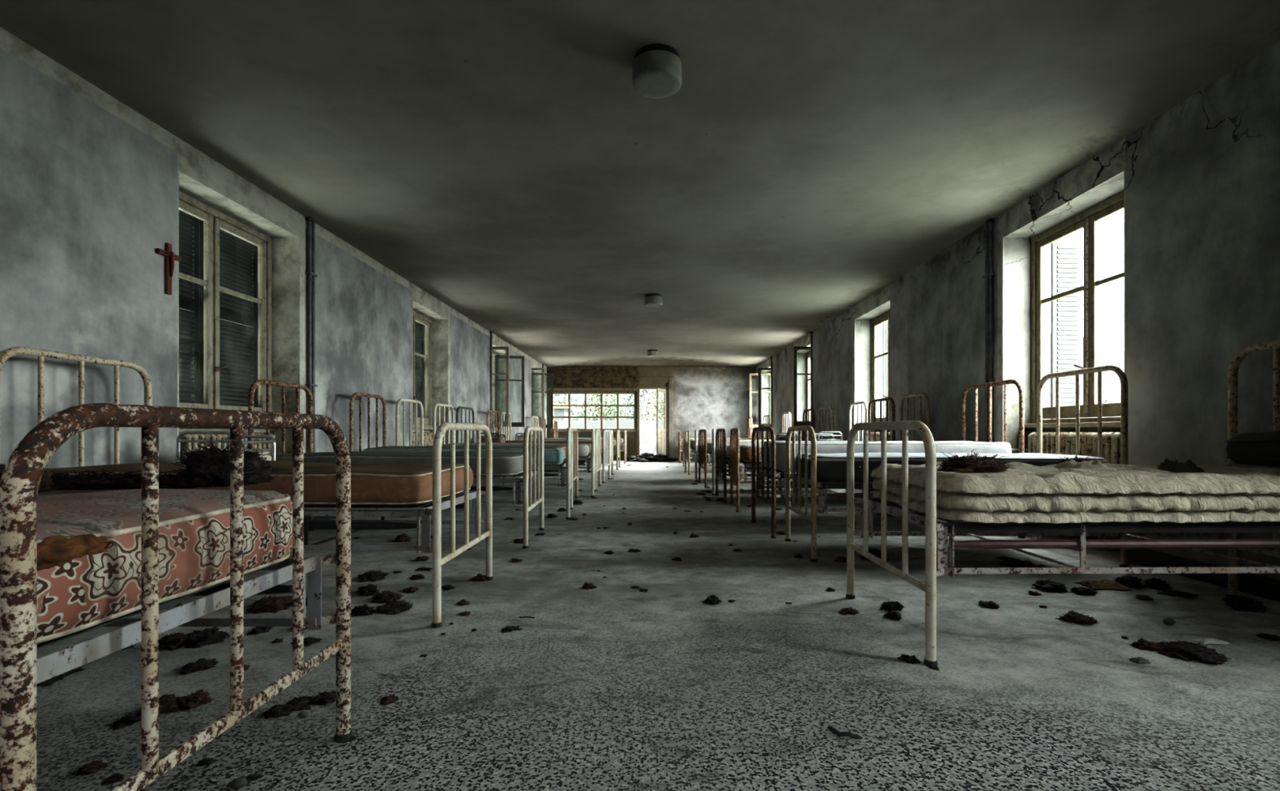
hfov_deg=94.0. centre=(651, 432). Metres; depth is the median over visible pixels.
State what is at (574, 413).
tree
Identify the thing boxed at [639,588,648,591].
clump
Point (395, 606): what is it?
clump
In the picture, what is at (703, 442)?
mattress
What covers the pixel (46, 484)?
clump
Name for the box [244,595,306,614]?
clump
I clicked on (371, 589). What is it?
clump
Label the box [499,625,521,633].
clump
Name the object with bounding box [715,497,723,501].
clump
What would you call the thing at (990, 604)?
clump
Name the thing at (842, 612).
clump
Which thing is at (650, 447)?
heap
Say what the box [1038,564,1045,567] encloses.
crumb
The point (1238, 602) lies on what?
clump
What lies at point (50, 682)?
clump
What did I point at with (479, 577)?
clump
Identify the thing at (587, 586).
clump
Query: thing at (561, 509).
clump
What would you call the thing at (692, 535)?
clump
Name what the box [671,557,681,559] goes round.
clump
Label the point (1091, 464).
scrap
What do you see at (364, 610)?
clump
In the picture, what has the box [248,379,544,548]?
hospital bed
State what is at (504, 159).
ceiling
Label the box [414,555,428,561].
clump
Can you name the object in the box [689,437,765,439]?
mattress
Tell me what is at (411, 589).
clump
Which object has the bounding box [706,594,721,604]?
clump
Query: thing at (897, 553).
scrap
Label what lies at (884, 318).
window
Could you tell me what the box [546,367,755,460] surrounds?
wall
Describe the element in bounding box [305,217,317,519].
pipe
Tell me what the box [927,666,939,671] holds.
clump
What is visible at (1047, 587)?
crumb
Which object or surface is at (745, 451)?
mattress
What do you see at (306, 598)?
clump
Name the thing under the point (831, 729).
strip
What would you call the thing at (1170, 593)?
clump
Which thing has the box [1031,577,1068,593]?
clump
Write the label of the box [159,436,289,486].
clump
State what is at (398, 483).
mattress
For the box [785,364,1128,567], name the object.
hospital bed
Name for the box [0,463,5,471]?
clump
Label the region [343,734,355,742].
clump
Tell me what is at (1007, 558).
clump
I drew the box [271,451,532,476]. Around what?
mattress
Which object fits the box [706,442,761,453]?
mattress
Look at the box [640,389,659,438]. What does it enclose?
frame
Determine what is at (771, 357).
pipe
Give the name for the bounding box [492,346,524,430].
window
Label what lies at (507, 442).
mattress
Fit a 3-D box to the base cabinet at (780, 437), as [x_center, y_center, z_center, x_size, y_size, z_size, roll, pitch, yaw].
[2.727,0.428,12.200,0.408,0.836,0.422,0,0,0]
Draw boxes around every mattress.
[36,488,292,644]
[44,460,473,506]
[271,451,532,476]
[362,445,564,465]
[425,445,566,458]
[441,442,589,457]
[475,442,591,454]
[506,440,602,450]
[511,440,602,441]
[536,439,616,446]
[543,437,623,444]
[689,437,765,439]
[689,439,771,448]
[701,441,761,451]
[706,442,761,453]
[726,443,761,444]
[726,444,741,457]
[739,444,761,462]
[760,440,1012,471]
[795,452,1106,481]
[870,462,1279,523]
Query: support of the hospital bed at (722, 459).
on the floor
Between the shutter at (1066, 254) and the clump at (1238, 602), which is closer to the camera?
the clump at (1238, 602)
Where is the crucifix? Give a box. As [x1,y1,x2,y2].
[155,243,181,294]
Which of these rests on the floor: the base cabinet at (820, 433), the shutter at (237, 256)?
the base cabinet at (820, 433)
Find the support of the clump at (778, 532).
on the floor
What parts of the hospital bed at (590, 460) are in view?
headboard, rail, footboard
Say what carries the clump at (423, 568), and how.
on the floor
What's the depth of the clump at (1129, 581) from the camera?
3.28 m
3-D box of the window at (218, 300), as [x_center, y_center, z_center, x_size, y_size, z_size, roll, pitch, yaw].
[-3.439,-0.887,4.665,0.258,1.705,1.370,0,0,0]
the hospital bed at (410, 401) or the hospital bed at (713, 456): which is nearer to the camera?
the hospital bed at (410, 401)
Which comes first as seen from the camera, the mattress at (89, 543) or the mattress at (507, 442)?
the mattress at (89, 543)
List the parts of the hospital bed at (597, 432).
headboard, footboard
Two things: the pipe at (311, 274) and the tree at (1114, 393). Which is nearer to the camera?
the pipe at (311, 274)
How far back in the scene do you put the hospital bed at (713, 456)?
8.40 m
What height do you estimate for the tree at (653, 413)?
2.800 m
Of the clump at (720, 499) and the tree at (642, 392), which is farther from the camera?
the tree at (642, 392)
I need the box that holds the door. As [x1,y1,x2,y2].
[636,386,668,457]
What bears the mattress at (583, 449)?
on the hospital bed at (590, 460)
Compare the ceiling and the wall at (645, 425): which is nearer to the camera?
the ceiling
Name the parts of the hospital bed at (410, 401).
headboard, footboard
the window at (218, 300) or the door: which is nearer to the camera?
the window at (218, 300)
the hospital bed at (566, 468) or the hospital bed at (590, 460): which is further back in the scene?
the hospital bed at (590, 460)
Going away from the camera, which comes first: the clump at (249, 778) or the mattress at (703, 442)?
the clump at (249, 778)
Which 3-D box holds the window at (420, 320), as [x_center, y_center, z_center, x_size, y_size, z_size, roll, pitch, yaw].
[-3.439,-0.887,8.565,0.258,1.705,1.370,0,0,0]
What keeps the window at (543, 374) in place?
in the wall at (91, 185)
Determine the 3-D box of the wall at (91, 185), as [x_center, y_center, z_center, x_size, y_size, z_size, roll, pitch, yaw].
[-3.360,-0.555,7.525,0.420,2.810,21.450,0,0,0]
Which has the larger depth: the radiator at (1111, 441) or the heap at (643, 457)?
the heap at (643, 457)
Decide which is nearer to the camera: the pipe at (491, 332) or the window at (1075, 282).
the window at (1075, 282)
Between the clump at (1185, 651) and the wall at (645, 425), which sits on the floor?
the clump at (1185, 651)
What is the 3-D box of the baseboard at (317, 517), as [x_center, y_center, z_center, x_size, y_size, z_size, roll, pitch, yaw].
[-3.142,0.795,7.401,0.016,0.110,21.199,0,0,0]
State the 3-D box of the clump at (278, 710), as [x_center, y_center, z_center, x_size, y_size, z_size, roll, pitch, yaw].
[-1.125,0.837,1.807,0.090,0.026,0.090,0,0,40]
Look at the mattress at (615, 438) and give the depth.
16.19 m
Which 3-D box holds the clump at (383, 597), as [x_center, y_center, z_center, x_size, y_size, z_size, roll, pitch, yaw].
[-1.339,0.826,3.023,0.182,0.049,0.150,0,0,39]
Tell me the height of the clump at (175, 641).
0.053 m
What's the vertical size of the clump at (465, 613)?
0.013 m
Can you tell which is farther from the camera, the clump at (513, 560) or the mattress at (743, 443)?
the mattress at (743, 443)
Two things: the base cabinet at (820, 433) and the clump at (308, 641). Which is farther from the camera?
the base cabinet at (820, 433)
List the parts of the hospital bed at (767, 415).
footboard, headboard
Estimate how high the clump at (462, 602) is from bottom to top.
0.020 m
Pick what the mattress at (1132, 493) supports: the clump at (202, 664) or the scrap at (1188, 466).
the scrap at (1188, 466)
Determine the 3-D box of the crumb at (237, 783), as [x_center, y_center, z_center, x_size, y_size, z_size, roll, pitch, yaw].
[-0.987,0.839,1.429,0.039,0.023,0.029,0,0,0]
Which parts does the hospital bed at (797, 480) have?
rail, footboard, rail, rail, rail, rail, headboard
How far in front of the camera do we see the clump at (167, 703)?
1.83 m
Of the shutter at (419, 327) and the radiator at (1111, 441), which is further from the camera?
the shutter at (419, 327)
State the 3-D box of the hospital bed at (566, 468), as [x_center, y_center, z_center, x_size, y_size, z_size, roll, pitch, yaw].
[-1.880,0.226,6.210,2.203,1.249,0.826,0,0,0]
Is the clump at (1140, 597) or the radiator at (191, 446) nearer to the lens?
the clump at (1140, 597)
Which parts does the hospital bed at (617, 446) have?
headboard, footboard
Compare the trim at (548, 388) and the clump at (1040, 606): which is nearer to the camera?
the clump at (1040, 606)
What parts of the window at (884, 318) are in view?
espagnolette rod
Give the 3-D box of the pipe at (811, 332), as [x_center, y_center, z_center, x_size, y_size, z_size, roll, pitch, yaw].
[3.125,-0.555,11.660,0.070,2.810,0.070,0,0,0]
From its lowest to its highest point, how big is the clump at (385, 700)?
0.016 m
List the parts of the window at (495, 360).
frame, sash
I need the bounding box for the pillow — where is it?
[1226,430,1279,466]
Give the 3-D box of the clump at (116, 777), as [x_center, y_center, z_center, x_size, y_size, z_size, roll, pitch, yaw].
[-1.313,0.845,1.462,0.040,0.010,0.046,0,0,-4]
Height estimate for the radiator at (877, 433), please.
0.855 m
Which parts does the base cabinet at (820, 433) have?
tubular rail, cross rail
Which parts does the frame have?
post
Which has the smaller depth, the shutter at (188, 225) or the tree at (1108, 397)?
the shutter at (188, 225)
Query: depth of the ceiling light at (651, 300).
8.45 m
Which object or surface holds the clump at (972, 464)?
on the mattress at (1132, 493)
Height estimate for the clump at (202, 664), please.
0.032 m
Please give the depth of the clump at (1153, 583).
3.25 m
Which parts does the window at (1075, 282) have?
sash, sill, handle, espagnolette rod, sash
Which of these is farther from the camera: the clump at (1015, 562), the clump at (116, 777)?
the clump at (1015, 562)
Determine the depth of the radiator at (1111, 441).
4.47 m
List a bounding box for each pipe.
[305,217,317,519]
[489,331,493,432]
[769,356,772,426]
[809,331,813,408]
[982,218,995,442]
[1011,448,1027,451]
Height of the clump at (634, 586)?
0.014 m
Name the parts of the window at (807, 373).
frame, sash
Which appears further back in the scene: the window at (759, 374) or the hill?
the hill
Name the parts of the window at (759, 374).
sash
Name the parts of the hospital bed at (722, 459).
footboard, headboard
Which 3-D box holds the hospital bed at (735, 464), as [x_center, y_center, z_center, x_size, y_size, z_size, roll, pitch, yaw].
[1.946,0.208,6.730,2.110,1.284,0.786,0,0,0]
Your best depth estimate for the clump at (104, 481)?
1.52 m
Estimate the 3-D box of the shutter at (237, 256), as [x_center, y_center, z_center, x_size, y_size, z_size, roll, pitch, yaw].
[-3.550,-0.905,5.009,0.036,1.670,0.682,0,0,0]
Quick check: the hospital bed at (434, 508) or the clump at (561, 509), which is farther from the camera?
the clump at (561, 509)
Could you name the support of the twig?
on the floor
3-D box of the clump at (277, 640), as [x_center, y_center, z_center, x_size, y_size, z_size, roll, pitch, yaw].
[-1.517,0.843,2.420,0.050,0.014,0.047,0,0,-30]
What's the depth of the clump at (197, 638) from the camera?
2.40 m
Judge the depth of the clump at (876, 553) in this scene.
3.98 m
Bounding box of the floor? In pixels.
[36,460,1279,790]
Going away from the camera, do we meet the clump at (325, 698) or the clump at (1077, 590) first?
the clump at (325, 698)
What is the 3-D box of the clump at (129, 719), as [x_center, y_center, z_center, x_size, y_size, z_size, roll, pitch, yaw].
[-1.528,0.838,1.766,0.076,0.024,0.121,0,0,39]
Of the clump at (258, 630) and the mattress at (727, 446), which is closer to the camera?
the clump at (258, 630)
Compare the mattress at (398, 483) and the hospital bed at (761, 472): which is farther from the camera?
the hospital bed at (761, 472)
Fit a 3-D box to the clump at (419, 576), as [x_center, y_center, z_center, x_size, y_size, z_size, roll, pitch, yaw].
[-1.361,0.837,3.468,0.084,0.026,0.086,0,0,-34]
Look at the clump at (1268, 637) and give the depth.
2.45 m
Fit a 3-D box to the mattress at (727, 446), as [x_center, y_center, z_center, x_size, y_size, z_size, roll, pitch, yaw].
[1.935,0.249,7.645,2.038,0.164,0.812,0,0,-5]
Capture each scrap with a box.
[886,546,937,559]
[1004,463,1057,473]
[1053,459,1118,471]
[1075,579,1132,591]
[1128,657,1151,663]
[1156,457,1206,472]
[1192,637,1229,644]
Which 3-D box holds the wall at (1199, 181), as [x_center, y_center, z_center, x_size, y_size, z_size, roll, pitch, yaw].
[3.360,-0.555,7.525,0.420,2.810,21.450,0,0,0]
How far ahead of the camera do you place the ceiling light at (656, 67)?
3.05 m
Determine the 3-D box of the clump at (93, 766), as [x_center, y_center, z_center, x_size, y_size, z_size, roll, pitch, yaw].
[-1.413,0.843,1.505,0.064,0.014,0.064,0,0,-18]
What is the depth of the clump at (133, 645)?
2.35 m
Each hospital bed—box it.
[0,346,493,627]
[0,403,352,790]
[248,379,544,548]
[349,392,573,519]
[395,398,578,497]
[433,403,595,497]
[456,406,601,490]
[486,409,610,483]
[500,412,613,477]
[531,416,620,469]
[539,417,626,463]
[677,417,752,462]
[682,414,770,466]
[684,412,791,475]
[694,408,815,481]
[697,405,833,486]
[711,400,867,495]
[715,397,895,502]
[729,392,929,511]
[751,379,1025,538]
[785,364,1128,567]
[845,340,1279,666]
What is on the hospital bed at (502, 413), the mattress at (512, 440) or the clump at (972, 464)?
the mattress at (512, 440)
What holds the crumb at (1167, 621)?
on the floor
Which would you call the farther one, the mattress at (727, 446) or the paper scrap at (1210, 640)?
the mattress at (727, 446)
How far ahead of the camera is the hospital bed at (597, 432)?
9.22 m
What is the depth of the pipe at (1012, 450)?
5.33 m
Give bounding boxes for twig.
[519,616,534,617]
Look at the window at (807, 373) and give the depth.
11.78 m
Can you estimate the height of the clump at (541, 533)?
0.022 m
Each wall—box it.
[0,26,546,468]
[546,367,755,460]
[553,420,663,445]
[755,40,1279,579]
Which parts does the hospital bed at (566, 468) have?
headboard, rail, rail, rail, rail, footboard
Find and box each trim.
[546,377,672,457]
[546,387,637,391]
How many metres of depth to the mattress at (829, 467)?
3.93 m
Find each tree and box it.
[553,394,582,420]
[580,394,627,420]
[611,389,663,420]
[644,390,663,420]
[1049,391,1120,419]
[1088,390,1120,417]
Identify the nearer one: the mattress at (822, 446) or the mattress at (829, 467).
the mattress at (829, 467)
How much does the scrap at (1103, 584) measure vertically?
0.034 m
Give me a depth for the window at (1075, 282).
5.24 m
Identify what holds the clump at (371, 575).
on the floor
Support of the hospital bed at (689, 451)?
on the floor
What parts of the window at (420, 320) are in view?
espagnolette rod, sash, sill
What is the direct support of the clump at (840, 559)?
on the floor
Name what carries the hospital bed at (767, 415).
on the floor
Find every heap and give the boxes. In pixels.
[626,453,678,462]
[640,436,656,454]
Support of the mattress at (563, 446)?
on the hospital bed at (410, 401)
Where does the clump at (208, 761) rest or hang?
on the floor
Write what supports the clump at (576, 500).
on the floor
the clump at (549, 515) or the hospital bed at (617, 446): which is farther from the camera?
the hospital bed at (617, 446)
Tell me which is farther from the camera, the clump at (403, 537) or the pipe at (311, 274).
the pipe at (311, 274)
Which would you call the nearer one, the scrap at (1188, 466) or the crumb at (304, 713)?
the crumb at (304, 713)
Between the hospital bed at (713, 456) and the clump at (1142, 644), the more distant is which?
the hospital bed at (713, 456)
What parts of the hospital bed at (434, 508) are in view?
headboard, cross rail, rail, rail, rail, rail, rail, footboard, rail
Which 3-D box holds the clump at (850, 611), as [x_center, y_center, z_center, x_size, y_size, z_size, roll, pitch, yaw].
[0.941,0.840,2.817,0.084,0.019,0.094,0,0,-8]
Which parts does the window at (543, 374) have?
sash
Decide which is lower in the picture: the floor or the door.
the floor
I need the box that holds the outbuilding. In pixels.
[553,404,575,420]
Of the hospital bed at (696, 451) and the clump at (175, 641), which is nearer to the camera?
the clump at (175, 641)
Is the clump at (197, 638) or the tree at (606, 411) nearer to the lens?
the clump at (197, 638)
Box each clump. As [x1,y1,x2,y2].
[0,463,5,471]
[0,469,57,493]
[36,666,85,687]
[49,468,229,489]
[74,759,107,776]
[102,773,124,784]
[108,711,160,729]
[117,643,140,651]
[139,693,182,714]
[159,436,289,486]
[159,631,190,651]
[176,688,213,710]
[180,657,219,674]
[182,626,230,648]
[195,757,217,767]
[241,773,261,782]
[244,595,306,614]
[244,626,275,635]
[244,664,250,671]
[262,703,293,719]
[270,637,284,643]
[284,695,313,711]
[289,635,321,646]
[305,595,307,605]
[308,689,336,706]
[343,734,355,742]
[351,603,376,616]
[355,569,391,582]
[355,582,382,596]
[370,589,403,604]
[371,599,414,614]
[377,693,399,705]
[392,533,411,542]
[402,586,418,593]
[409,573,425,579]
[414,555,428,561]
[414,566,432,571]
[441,584,455,591]
[455,599,470,605]
[458,611,470,616]
[471,573,486,581]
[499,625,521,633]
[508,558,523,562]
[513,537,529,543]
[533,532,545,535]
[546,513,557,518]
[557,507,566,511]
[573,499,583,503]
[581,582,597,590]
[602,550,613,554]
[627,548,641,552]
[630,585,642,588]
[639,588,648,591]
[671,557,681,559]
[688,533,698,537]
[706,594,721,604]
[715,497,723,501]
[775,531,785,534]
[793,554,803,558]
[824,586,835,591]
[833,555,846,562]
[838,610,847,615]
[840,607,858,614]
[859,547,893,560]
[880,600,905,611]
[881,609,902,620]
[897,653,920,664]
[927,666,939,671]
[936,448,1015,473]
[977,600,999,608]
[994,555,1015,560]
[997,558,1035,567]
[1026,590,1041,595]
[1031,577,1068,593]
[1038,604,1047,608]
[1052,453,1091,466]
[1057,610,1101,624]
[1068,586,1098,595]
[1113,574,1146,588]
[1128,638,1163,651]
[1133,594,1153,599]
[1142,577,1173,590]
[1154,638,1232,666]
[1156,589,1199,599]
[1221,593,1269,612]
[1256,632,1279,641]
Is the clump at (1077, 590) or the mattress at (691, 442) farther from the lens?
the mattress at (691, 442)
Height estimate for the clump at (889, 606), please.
0.043 m
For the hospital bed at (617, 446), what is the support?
on the floor
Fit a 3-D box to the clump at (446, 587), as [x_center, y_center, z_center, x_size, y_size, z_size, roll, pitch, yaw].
[-1.109,0.840,3.253,0.085,0.021,0.120,0,0,-36]
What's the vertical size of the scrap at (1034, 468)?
0.036 m
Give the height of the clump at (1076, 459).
0.077 m
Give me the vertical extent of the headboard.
1.199 m
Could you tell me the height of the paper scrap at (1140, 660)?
0.015 m
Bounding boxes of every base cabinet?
[480,432,506,477]
[515,432,536,439]
[774,432,797,473]
[815,431,842,481]
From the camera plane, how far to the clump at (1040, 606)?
2.89 m
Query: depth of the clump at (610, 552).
4.17 m
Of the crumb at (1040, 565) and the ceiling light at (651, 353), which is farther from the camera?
the ceiling light at (651, 353)
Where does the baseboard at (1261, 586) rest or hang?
attached to the wall at (1199, 181)
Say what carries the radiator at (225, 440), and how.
on the floor
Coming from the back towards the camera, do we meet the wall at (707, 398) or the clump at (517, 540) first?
the wall at (707, 398)
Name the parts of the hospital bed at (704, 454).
footboard, headboard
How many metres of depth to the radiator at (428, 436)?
8.61 m
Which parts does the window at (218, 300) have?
sash, espagnolette rod, handle, sash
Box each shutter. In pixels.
[178,209,199,403]
[199,219,257,407]
[414,320,423,417]
[883,320,888,417]
[1050,238,1083,418]
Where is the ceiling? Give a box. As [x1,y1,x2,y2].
[0,0,1279,367]
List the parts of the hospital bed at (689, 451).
footboard, headboard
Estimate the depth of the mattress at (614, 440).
14.11 m
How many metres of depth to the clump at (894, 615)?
2.72 m
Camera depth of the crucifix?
3.87 m
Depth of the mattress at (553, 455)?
5.87 m
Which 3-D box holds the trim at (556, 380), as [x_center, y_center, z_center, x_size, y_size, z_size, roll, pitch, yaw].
[-1.250,-0.400,17.965,3.800,2.500,0.070,0,0,0]
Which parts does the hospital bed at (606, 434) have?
headboard, footboard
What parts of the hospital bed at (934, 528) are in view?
rail, rail, footboard, rail, cross rail, rail, rail, rail, cross rail, headboard, rail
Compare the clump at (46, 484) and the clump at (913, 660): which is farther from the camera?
the clump at (913, 660)
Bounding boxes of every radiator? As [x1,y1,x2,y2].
[176,430,275,463]
[178,431,275,462]
[413,431,433,445]
[871,431,889,441]
[1026,431,1120,550]
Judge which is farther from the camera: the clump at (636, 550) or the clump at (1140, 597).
the clump at (636, 550)
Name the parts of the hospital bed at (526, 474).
headboard, rail, rail, rail, footboard, rail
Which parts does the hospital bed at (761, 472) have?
rail, footboard, rail, rail, rail, rail, headboard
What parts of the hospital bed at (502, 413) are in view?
headboard, footboard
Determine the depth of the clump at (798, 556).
4.03 m
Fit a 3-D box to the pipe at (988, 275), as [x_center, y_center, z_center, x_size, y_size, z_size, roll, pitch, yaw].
[3.125,-0.555,5.525,0.070,2.810,0.120,0,0,0]
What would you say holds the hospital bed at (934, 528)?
on the floor
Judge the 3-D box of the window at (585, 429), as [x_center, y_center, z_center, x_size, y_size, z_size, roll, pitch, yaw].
[-1.745,-0.610,18.025,2.590,1.220,0.150,0,0,0]
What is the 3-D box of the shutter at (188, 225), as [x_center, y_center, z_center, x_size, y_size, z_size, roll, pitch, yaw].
[-3.550,-0.905,4.321,0.036,1.670,0.682,0,0,0]
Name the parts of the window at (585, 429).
sill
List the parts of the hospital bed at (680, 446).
footboard, headboard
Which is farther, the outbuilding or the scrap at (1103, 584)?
the outbuilding
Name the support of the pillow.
on the mattress at (1132, 493)
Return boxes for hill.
[553,323,1120,420]
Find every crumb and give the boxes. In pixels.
[229,777,247,788]
[297,711,308,717]
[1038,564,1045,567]
[1041,584,1053,591]
[1163,618,1175,625]
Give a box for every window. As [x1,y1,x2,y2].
[178,191,271,412]
[413,310,437,430]
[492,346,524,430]
[531,368,553,427]
[550,391,636,431]
[749,368,770,427]
[793,346,810,426]
[871,310,889,422]
[1024,191,1124,427]
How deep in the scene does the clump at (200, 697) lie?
1.86 m
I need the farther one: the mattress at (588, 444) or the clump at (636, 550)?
the mattress at (588, 444)
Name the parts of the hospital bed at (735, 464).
footboard, rail, rail, headboard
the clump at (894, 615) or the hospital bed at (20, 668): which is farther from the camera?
the clump at (894, 615)
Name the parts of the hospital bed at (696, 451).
footboard, headboard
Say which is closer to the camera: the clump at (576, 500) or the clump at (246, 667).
the clump at (246, 667)
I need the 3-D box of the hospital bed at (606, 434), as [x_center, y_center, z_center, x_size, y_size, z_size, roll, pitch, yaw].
[-1.881,0.226,10.759,2.598,1.249,0.799,0,0,20]
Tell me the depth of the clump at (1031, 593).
3.11 m
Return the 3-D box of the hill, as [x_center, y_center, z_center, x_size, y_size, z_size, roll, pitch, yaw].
[0.000,-4.286,47.400,60.000,12.735,28.800,0,0,0]
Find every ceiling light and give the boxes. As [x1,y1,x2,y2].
[632,43,681,98]
[644,293,662,306]
[647,349,657,356]
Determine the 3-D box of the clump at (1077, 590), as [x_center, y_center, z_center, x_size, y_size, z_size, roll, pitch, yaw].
[2.282,0.832,3.152,0.130,0.035,0.122,0,0,4]
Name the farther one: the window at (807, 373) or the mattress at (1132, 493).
the window at (807, 373)
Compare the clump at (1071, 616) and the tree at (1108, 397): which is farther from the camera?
the tree at (1108, 397)
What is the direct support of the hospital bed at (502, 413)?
on the floor
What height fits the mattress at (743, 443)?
0.171 m
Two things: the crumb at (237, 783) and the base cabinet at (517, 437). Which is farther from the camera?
the base cabinet at (517, 437)
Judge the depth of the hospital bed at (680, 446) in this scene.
16.94 m
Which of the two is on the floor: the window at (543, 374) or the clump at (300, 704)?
the clump at (300, 704)
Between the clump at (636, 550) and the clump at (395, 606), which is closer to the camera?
the clump at (395, 606)
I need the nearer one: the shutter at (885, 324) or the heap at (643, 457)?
the shutter at (885, 324)
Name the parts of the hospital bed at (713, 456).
footboard, headboard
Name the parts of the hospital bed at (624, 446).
headboard, footboard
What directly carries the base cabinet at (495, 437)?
on the floor
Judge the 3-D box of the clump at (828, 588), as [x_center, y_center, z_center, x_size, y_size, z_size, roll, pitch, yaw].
[0.957,0.841,3.197,0.054,0.018,0.048,0,0,41]
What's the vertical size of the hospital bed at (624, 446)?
1.249 m
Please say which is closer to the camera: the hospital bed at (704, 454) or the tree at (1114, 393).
the hospital bed at (704, 454)
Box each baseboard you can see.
[315,476,484,519]
[1128,548,1279,602]
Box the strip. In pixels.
[826,725,862,738]

